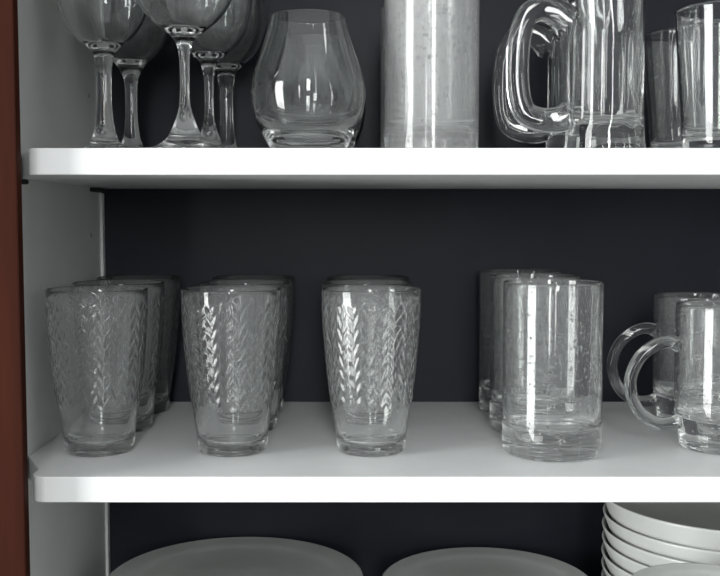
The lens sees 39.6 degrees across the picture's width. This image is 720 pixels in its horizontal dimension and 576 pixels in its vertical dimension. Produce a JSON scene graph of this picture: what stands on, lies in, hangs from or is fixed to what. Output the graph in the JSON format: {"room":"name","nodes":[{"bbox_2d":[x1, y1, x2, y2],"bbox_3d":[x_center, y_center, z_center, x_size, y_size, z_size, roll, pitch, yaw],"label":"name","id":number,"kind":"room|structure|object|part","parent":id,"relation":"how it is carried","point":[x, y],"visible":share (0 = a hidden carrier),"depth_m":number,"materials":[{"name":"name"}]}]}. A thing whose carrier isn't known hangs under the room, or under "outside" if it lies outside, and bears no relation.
{"room":"kitchen","nodes":[
{"label":"kitchen","id":0,"kind":"room"},
{"bbox_2d":[18,0,719,575],"bbox_3d":[0.192,-0.007,0.804,0.934,0.770,0.406,0,4,0],"label":"base cabinet","id":1,"kind":"object","parent":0,"point":[642,223],"visible":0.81,"depth_m":0.99,"materials":[{"name":"wood"}]},
{"bbox_2d":[0,0,29,575],"bbox_3d":[-0.287,0.002,0.681,0.115,0.769,0.010,0,4,0],"label":"door frame","id":2,"kind":"structure","parent":1,"relation":"attached to","point":[14,495],"depth_m":0.68,"materials":[{"name":"red wood"}]},
{"bbox_3d":[-0.266,0.000,0.851,0.018,0.750,0.298,0,4,0],"label":"panel","id":3,"kind":"part","parent":1,"relation":"part of","materials":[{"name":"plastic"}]},
{"bbox_2d":[45,285,147,456],"bbox_3d":[-0.206,0.064,0.789,0.078,0.128,0.078,-2,4,-29],"label":"tumbler","id":4,"kind":"object","parent":1,"relation":"on","point":[96,335],"visible":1,"depth_m":0.76,"materials":[{"name":"clear glass"}]},
{"bbox_2d":[56,0,145,147],"bbox_3d":[-0.205,-0.201,0.800,0.074,0.191,0.074,0,4,0],"label":"wine glass","id":5,"kind":"object","parent":1,"relation":"on","point":[103,26],"visible":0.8,"depth_m":0.79,"materials":[{"name":"clear glass"}]},
{"bbox_2d":[56,0,145,53],"bbox_3d":[-0.205,-0.242,0.798,0.074,0.109,0.074,0,4,0],"label":"bowl","id":6,"kind":"object","parent":5,"relation":"on","point":[103,26],"depth_m":0.78,"materials":[{"name":"clear glass"}]},
{"bbox_3d":[-0.205,-0.159,0.803,0.017,0.059,0.017,0,4,0],"label":"stem","id":7,"kind":"part","parent":5,"relation":"part of","materials":[{"name":"clear glass"}]},
{"bbox_2d":[72,280,164,431],"bbox_3d":[-0.209,0.059,0.872,0.078,0.128,0.078,-1,4,-11],"label":"tumbler","id":8,"kind":"object","parent":1,"relation":"on","point":[156,296],"visible":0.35,"depth_m":0.86,"materials":[{"name":"clear glass"}]},
{"bbox_2d":[96,275,180,413],"bbox_3d":[-0.210,0.053,0.956,0.078,0.128,0.078,-3,5,-36],"label":"tumbler","id":9,"kind":"object","parent":1,"relation":"on","point":[172,290],"visible":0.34,"depth_m":0.94,"materials":[{"name":"clear glass"}]},
{"bbox_2d":[113,16,168,147],"bbox_3d":[-0.204,-0.207,0.891,0.074,0.192,0.074,0,4,0],"label":"wine glass","id":10,"kind":"object","parent":1,"relation":"on","point":[131,58],"visible":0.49,"depth_m":0.88,"materials":[{"name":"clear glass"}]},
{"bbox_3d":[-0.204,-0.165,0.894,0.020,0.060,0.020,0,4,0],"label":"stem","id":11,"kind":"part","parent":10,"relation":"part of","materials":[{"name":"clear glass"}]},
{"bbox_2d":[113,16,168,68],"bbox_3d":[-0.204,-0.249,0.888,0.074,0.109,0.074,0,4,0],"label":"bowl","id":12,"kind":"object","parent":10,"relation":"on","point":[150,39],"depth_m":0.87,"materials":[{"name":"clear glass"}]},
{"bbox_2d":[137,0,231,147],"bbox_3d":[-0.130,-0.197,0.736,0.079,0.191,0.079,1,4,20],"label":"wine glass","id":13,"kind":"object","parent":1,"relation":"on","point":[184,21],"visible":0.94,"depth_m":0.73,"materials":[{"name":"clear glass"}]},
{"bbox_3d":[-0.130,-0.154,0.738,0.016,0.059,0.016,0,4,0],"label":"stem","id":14,"kind":"part","parent":13,"relation":"part of","materials":[{"name":"clear glass"}]},
{"bbox_2d":[137,0,231,38],"bbox_3d":[-0.130,-0.238,0.733,0.079,0.109,0.079,0,4,0],"label":"bowl","id":15,"kind":"object","parent":13,"relation":"on","point":[180,19],"depth_m":0.72,"materials":[{"name":"clear glass"}]},
{"bbox_2d":[190,0,252,147],"bbox_3d":[-0.127,-0.203,0.839,0.074,0.190,0.074,0,4,0],"label":"wine glass","id":16,"kind":"object","parent":1,"relation":"on","point":[223,37],"visible":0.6,"depth_m":0.83,"materials":[{"name":"clear glass"}]},
{"bbox_3d":[-0.127,-0.161,0.841,0.016,0.058,0.016,0,4,0],"label":"stem","id":17,"kind":"part","parent":16,"relation":"part of","materials":[{"name":"clear glass"}]},
{"bbox_2d":[190,0,252,61],"bbox_3d":[-0.127,-0.244,0.836,0.074,0.109,0.074,0,4,0],"label":"bowl","id":18,"kind":"object","parent":16,"relation":"on","point":[223,37],"depth_m":0.82,"materials":[{"name":"clear glass"}]},
{"bbox_2d":[181,285,280,456],"bbox_3d":[-0.101,0.064,0.789,0.078,0.128,0.078,2,4,32],"label":"tumbler","id":19,"kind":"object","parent":1,"relation":"on","point":[231,333],"visible":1,"depth_m":0.76,"materials":[{"name":"clear glass"}]},
{"bbox_2d":[215,0,265,147],"bbox_3d":[-0.123,-0.210,0.918,0.074,0.193,0.074,0,4,0],"label":"wine glass","id":20,"kind":"object","parent":1,"relation":"on","point":[227,67],"visible":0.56,"depth_m":0.91,"materials":[{"name":"clear glass"}]},
{"bbox_3d":[-0.123,-0.167,0.921,0.018,0.061,0.018,0,4,0],"label":"stem","id":21,"kind":"part","parent":20,"relation":"part of","materials":[{"name":"clear glass"}]},
{"bbox_2d":[215,0,265,72],"bbox_3d":[-0.123,-0.252,0.915,0.074,0.109,0.074,0,4,0],"label":"bowl","id":22,"kind":"object","parent":20,"relation":"on","point":[251,41],"depth_m":0.90,"materials":[{"name":"clear glass"}]},
{"bbox_2d":[199,280,289,430],"bbox_3d":[-0.100,0.059,0.872,0.078,0.128,0.078,1,4,12],"label":"tumbler","id":23,"kind":"object","parent":1,"relation":"on","point":[284,285],"visible":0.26,"depth_m":0.86,"materials":[{"name":"clear glass"}]},
{"bbox_2d":[212,275,294,411],"bbox_3d":[-0.101,0.053,0.956,0.078,0.128,0.078,-1,4,-19],"label":"tumbler","id":24,"kind":"object","parent":1,"relation":"on","point":[291,279],"visible":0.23,"depth_m":0.95,"materials":[{"name":"clear glass"}]},
{"bbox_2d":[250,9,365,147],"bbox_3d":[-0.041,-0.157,0.781,0.090,0.108,0.090,2,4,29],"label":"wine glass","id":25,"kind":"object","parent":1,"relation":"on","point":[307,90],"visible":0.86,"depth_m":0.75,"materials":[{"name":"clear glass"}]},
{"bbox_2d":[347,105,365,147],"bbox_3d":[-0.040,-0.164,0.884,0.090,0.108,0.090,3,5,42],"label":"wine glass","id":26,"kind":"object","parent":1,"relation":"on","point":[355,138],"visible":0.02,"depth_m":0.87,"materials":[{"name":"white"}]},
{"bbox_2d":[322,280,411,287],"bbox_3d":[0.006,0.059,0.872,0.078,0.128,0.078,2,4,30],"label":"tumbler","id":27,"kind":"object","parent":1,"relation":"on","point":[333,283],"visible":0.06,"depth_m":0.90,"materials":[{"name":"clear glass"}]},
{"bbox_2d":[327,275,408,280],"bbox_3d":[0.008,0.053,0.956,0.078,0.128,0.078,-3,5,-37],"label":"tumbler","id":28,"kind":"object","parent":1,"relation":"on","point":[338,277],"visible":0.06,"depth_m":0.98,"materials":[{"name":"clear glass"}]},
{"bbox_2d":[321,285,420,456],"bbox_3d":[0.009,0.064,0.789,0.078,0.128,0.078,-3,5,-36],"label":"tumbler","id":29,"kind":"object","parent":1,"relation":"on","point":[371,332],"visible":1,"depth_m":0.76,"materials":[{"name":"clear glass"}]},
{"bbox_2d":[22,148,719,188],"bbox_3d":[0.192,-0.098,0.844,0.896,0.018,0.298,0,4,0],"label":"shelf","id":30,"kind":"object","parent":1,"relation":"attached to","point":[42,168],"depth_m":0.70,"materials":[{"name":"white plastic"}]},
{"bbox_2d":[29,402,719,501],"bbox_3d":[0.192,0.134,0.860,0.896,0.018,0.298,0,4,0],"label":"shelf","id":31,"kind":"object","parent":1,"relation":"attached to","point":[452,452],"depth_m":0.73,"materials":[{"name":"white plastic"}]},
{"bbox_2d":[380,7,383,147],"bbox_3d":[0.057,-0.180,0.896,0.076,0.137,0.076,1,4,16],"label":"glass","id":32,"kind":"object","parent":1,"relation":"on","point":[382,9],"visible":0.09,"depth_m":0.89,"materials":[{"name":"white"}]},
{"bbox_2d":[384,0,479,147],"bbox_3d":[0.058,-0.174,0.805,0.076,0.137,0.076,0,4,0],"label":"glass","id":33,"kind":"object","parent":1,"relation":"on","point":[431,47],"visible":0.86,"depth_m":0.77,"materials":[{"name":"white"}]},
{"bbox_2d":[479,269,560,411],"bbox_3d":[0.153,0.050,0.960,0.077,0.134,0.077,-3,5,-36],"label":"glass","id":34,"kind":"object","parent":1,"relation":"on","point":[485,275],"visible":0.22,"depth_m":0.95,"materials":[{"name":"clear glass"}]},
{"bbox_2d":[493,0,567,147],"bbox_3d":[0.173,-0.187,0.889,0.110,0.152,0.063,0,4,3],"label":"beer mug","id":35,"kind":"object","parent":1,"relation":"on","point":[543,39],"visible":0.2,"depth_m":0.88,"materials":[{"name":"clear glass"}]},
{"bbox_3d":[0.148,-0.182,0.891,0.058,0.106,0.025,0,4,3],"label":"handle","id":36,"kind":"part","parent":35,"relation":"part of","materials":[{"name":"clear glass"}]},
{"bbox_2d":[489,273,580,431],"bbox_3d":[0.152,0.056,0.875,0.077,0.134,0.077,2,4,33],"label":"glass","id":37,"kind":"object","parent":1,"relation":"on","point":[496,293],"visible":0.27,"depth_m":0.86,"materials":[{"name":"clear glass"}]},
{"bbox_2d":[502,279,603,461],"bbox_3d":[0.150,0.062,0.783,0.077,0.134,0.077,0,4,0],"label":"glass","id":38,"kind":"object","parent":1,"relation":"on","point":[552,379],"visible":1,"depth_m":0.75,"materials":[{"name":"clear glass"}]},
{"bbox_2d":[506,0,645,147],"bbox_3d":[0.170,-0.180,0.787,0.110,0.152,0.063,0,4,0],"label":"beer mug","id":39,"kind":"object","parent":1,"relation":"on","point":[604,106],"visible":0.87,"depth_m":0.77,"materials":[{"name":"clear glass"}]},
{"bbox_3d":[0.144,-0.175,0.787,0.058,0.106,0.025,0,4,0],"label":"handle","id":40,"kind":"part","parent":39,"relation":"part of","materials":[{"name":"clear glass"}]},
{"bbox_2d":[644,28,681,147],"bbox_3d":[0.290,-0.167,0.884,0.080,0.113,0.080,3,5,42],"label":"glass","id":41,"kind":"object","parent":1,"relation":"on","point":[660,53],"visible":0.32,"depth_m":0.86,"materials":[{"name":"clear glass"}]},
{"bbox_2d":[607,292,719,417],"bbox_3d":[0.290,0.063,0.907,0.114,0.115,0.081,2,4,29],"label":"glass mug","id":42,"kind":"object","parent":1,"relation":"on","point":[662,397],"visible":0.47,"depth_m":0.89,"materials":[{"name":"clear glass"}]},
{"bbox_3d":[0.247,0.069,0.902,0.047,0.077,0.016,0,4,3],"label":"handle","id":43,"kind":"part","parent":42,"relation":"part of","materials":[{"name":"clear glass"}]},
{"bbox_2d":[624,300,719,454],"bbox_3d":[0.278,0.070,0.808,0.114,0.115,0.081,2,4,26],"label":"glass mug","id":44,"kind":"object","parent":1,"relation":"on","point":[695,344],"visible":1,"depth_m":0.78,"materials":[{"name":"clear glass"}]},
{"bbox_3d":[0.235,0.076,0.801,0.047,0.077,0.016,0,4,0],"label":"handle","id":45,"kind":"part","parent":44,"relation":"part of","materials":[{"name":"clear glass"}]},
{"bbox_2d":[674,0,719,147],"bbox_3d":[0.286,-0.160,0.781,0.080,0.113,0.080,2,4,32],"label":"glass","id":46,"kind":"object","parent":1,"relation":"on","point":[697,26],"visible":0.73,"depth_m":0.76,"materials":[{"name":"clear glass"}]},
{"bbox_3d":[-0.112,0.346,0.902,0.230,0.015,0.230,0,4,0],"label":"dinner plate","id":47,"kind":"object","parent":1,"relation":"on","visible":0},
{"bbox_3d":[-0.112,0.338,0.902,0.230,0.015,0.230,0,4,0],"label":"dinner plate","id":48,"kind":"object","parent":47,"relation":"on","visible":0},
{"bbox_3d":[-0.112,0.330,0.902,0.230,0.015,0.230,0,4,0],"label":"dinner plate","id":49,"kind":"object","parent":48,"relation":"on","visible":0},
{"bbox_3d":[-0.112,0.322,0.901,0.230,0.015,0.230,0,4,0],"label":"dinner plate","id":50,"kind":"object","parent":49,"relation":"on","visible":0},
{"bbox_3d":[-0.112,0.314,0.901,0.230,0.015,0.230,0,4,0],"label":"dinner plate","id":51,"kind":"object","parent":50,"relation":"on","visible":0},
{"bbox_3d":[-0.112,0.306,0.900,0.230,0.015,0.230,0,4,0],"label":"dinner plate","id":52,"kind":"object","parent":51,"relation":"on","visible":0},
{"bbox_3d":[-0.112,0.298,0.900,0.230,0.015,0.230,0,4,0],"label":"dinner plate","id":53,"kind":"object","parent":52,"relation":"on","visible":0},
{"bbox_3d":[-0.112,0.290,0.899,0.230,0.015,0.230,0,4,0],"label":"dinner plate","id":54,"kind":"object","parent":53,"relation":"on","visible":0},
{"bbox_3d":[-0.112,0.282,0.898,0.230,0.015,0.230,0,4,0],"label":"dinner plate","id":55,"kind":"object","parent":54,"relation":"on","visible":0},
{"bbox_3d":[-0.112,0.274,0.898,0.230,0.015,0.230,0,4,0],"label":"dinner plate","id":56,"kind":"object","parent":55,"relation":"on","visible":0},
{"bbox_2d":[109,537,362,575],"bbox_3d":[-0.112,0.266,0.898,0.230,0.015,0.230,0,4,0],"label":"dinner plate","id":57,"kind":"object","parent":56,"relation":"on","point":[228,556],"visible":1,"depth_m":0.95,"materials":[{"name":"grey ceramic"}]},
{"bbox_3d":[0.115,0.345,0.913,0.193,0.015,0.193,0,4,0],"label":"dinner plate","id":58,"kind":"object","parent":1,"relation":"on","visible":0},
{"bbox_3d":[0.115,0.338,0.912,0.193,0.015,0.193,0,4,0],"label":"dinner plate","id":59,"kind":"object","parent":58,"relation":"on","visible":0},
{"bbox_3d":[0.115,0.330,0.912,0.193,0.015,0.193,0,4,0],"label":"dinner plate","id":60,"kind":"object","parent":59,"relation":"on","visible":0},
{"bbox_3d":[0.115,0.322,0.911,0.193,0.015,0.193,0,4,0],"label":"dinner plate","id":61,"kind":"object","parent":60,"relation":"on","visible":0},
{"bbox_3d":[0.116,0.314,0.911,0.193,0.015,0.193,0,4,0],"label":"dinner plate","id":62,"kind":"object","parent":61,"relation":"on","visible":0},
{"bbox_3d":[0.115,0.306,0.910,0.193,0.015,0.193,0,4,0],"label":"dinner plate","id":63,"kind":"object","parent":62,"relation":"on","visible":0},
{"bbox_3d":[0.116,0.298,0.909,0.193,0.015,0.193,0,4,0],"label":"dinner plate","id":64,"kind":"object","parent":63,"relation":"on","visible":0},
{"bbox_3d":[0.115,0.290,0.909,0.193,0.015,0.193,0,4,0],"label":"dinner plate","id":65,"kind":"object","parent":64,"relation":"on","visible":0},
{"bbox_3d":[0.116,0.282,0.909,0.193,0.015,0.193,0,4,0],"label":"dinner plate","id":66,"kind":"object","parent":65,"relation":"on","visible":0},
{"bbox_2d":[382,547,586,575],"bbox_3d":[0.115,0.274,0.908,0.193,0.015,0.193,0,4,0],"label":"dinner plate","id":67,"kind":"object","parent":66,"relation":"on","point":[463,561],"visible":1,"depth_m":0.96,"materials":[{"name":"grey ceramic"}]},
{"bbox_3d":[0.256,0.357,0.733,0.120,0.016,0.120,0,4,0],"label":"plate","id":68,"kind":"object","parent":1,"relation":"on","visible":0},
{"bbox_3d":[0.256,0.348,0.733,0.120,0.016,0.120,0,4,0],"label":"plate","id":69,"kind":"object","parent":68,"relation":"on","visible":0},
{"bbox_3d":[0.255,0.338,0.732,0.120,0.016,0.120,0,4,0],"label":"plate","id":70,"kind":"object","parent":69,"relation":"on","visible":0},
{"bbox_3d":[0.256,0.329,0.731,0.120,0.016,0.120,0,4,0],"label":"plate","id":71,"kind":"object","parent":70,"relation":"on","visible":0},
{"bbox_3d":[0.256,0.320,0.730,0.120,0.016,0.120,0,4,0],"label":"plate","id":72,"kind":"object","parent":71,"relation":"on","visible":0},
{"bbox_3d":[0.255,0.310,0.730,0.120,0.016,0.120,0,4,0],"label":"plate","id":73,"kind":"object","parent":72,"relation":"on","visible":0},
{"bbox_3d":[0.256,0.301,0.729,0.120,0.016,0.120,0,4,0],"label":"plate","id":74,"kind":"object","parent":73,"relation":"on","visible":0},
{"bbox_3d":[0.255,0.292,0.729,0.120,0.016,0.120,0,4,0],"label":"plate","id":75,"kind":"object","parent":74,"relation":"on","visible":0},
{"bbox_3d":[0.256,0.283,0.728,0.120,0.016,0.120,0,4,0],"label":"plate","id":76,"kind":"object","parent":75,"relation":"on","visible":0},
{"bbox_3d":[0.256,0.273,0.728,0.120,0.016,0.120,0,4,0],"label":"plate","id":77,"kind":"object","parent":76,"relation":"on","visible":0},
{"bbox_3d":[0.256,0.264,0.727,0.120,0.016,0.120,0,4,0],"label":"plate","id":78,"kind":"object","parent":77,"relation":"on","visible":0},
{"bbox_3d":[0.256,0.255,0.726,0.120,0.016,0.120,0,4,0],"label":"plate","id":79,"kind":"object","parent":78,"relation":"on","visible":0},
{"bbox_3d":[0.255,0.245,0.726,0.120,0.016,0.120,0,4,0],"label":"plate","id":80,"kind":"object","parent":79,"relation":"on","visible":0},
{"bbox_3d":[0.256,0.236,0.725,0.120,0.016,0.120,0,4,0],"label":"plate","id":81,"kind":"object","parent":80,"relation":"on","visible":0},
{"bbox_2d":[631,563,719,575],"bbox_3d":[0.255,0.227,0.724,0.120,0.016,0.120,0,4,0],"label":"plate","id":82,"kind":"object","parent":81,"relation":"on","point":[672,569],"visible":1,"depth_m":0.77,"materials":[{"name":"white ceramic"}]},
{"bbox_3d":[0.327,0.291,0.903,0.213,0.050,0.213,0,4,0],"label":"serving bowl","id":83,"kind":"object","parent":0,"visible":0},
{"bbox_2d":[601,557,610,575],"bbox_3d":[0.327,0.279,0.903,0.213,0.050,0.213,0,4,0],"label":"serving bowl","id":84,"kind":"object","parent":83,"relation":"on","point":[604,565],"visible":0.14,"depth_m":0.92,"materials":[{"name":"white ceramic"}]},
{"bbox_2d":[601,542,631,575],"bbox_3d":[0.327,0.267,0.902,0.213,0.050,0.213,0,4,0],"label":"serving bowl","id":85,"kind":"object","parent":84,"relation":"on","point":[614,570],"visible":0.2,"depth_m":0.89,"materials":[{"name":"white ceramic"}]},
{"bbox_2d":[602,530,647,574],"bbox_3d":[0.327,0.254,0.901,0.213,0.050,0.213,0,4,0],"label":"serving bowl","id":86,"kind":"object","parent":85,"relation":"on","point":[628,565],"visible":0.19,"depth_m":0.87,"materials":[{"name":"white ceramic"}]},
{"bbox_2d":[602,515,690,566],"bbox_3d":[0.327,0.242,0.900,0.213,0.050,0.213,0,4,0],"label":"serving bowl","id":87,"kind":"object","parent":86,"relation":"on","point":[638,555],"visible":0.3,"depth_m":0.85,"materials":[{"name":"white ceramic"}]},
{"bbox_2d":[603,503,719,564],"bbox_3d":[0.328,0.229,0.899,0.213,0.050,0.213,0,4,0],"label":"serving bowl","id":88,"kind":"object","parent":87,"relation":"on","point":[683,553],"visible":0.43,"depth_m":0.83,"materials":[{"name":"white ceramic"}]},
{"bbox_2d":[605,502,719,551],"bbox_3d":[0.327,0.214,0.898,0.215,0.056,0.215,0,4,0],"label":"serving bowl","id":89,"kind":"object","parent":88,"relation":"on","point":[688,524],"visible":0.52,"depth_m":0.87,"materials":[{"name":"white ceramic"}]}
]}

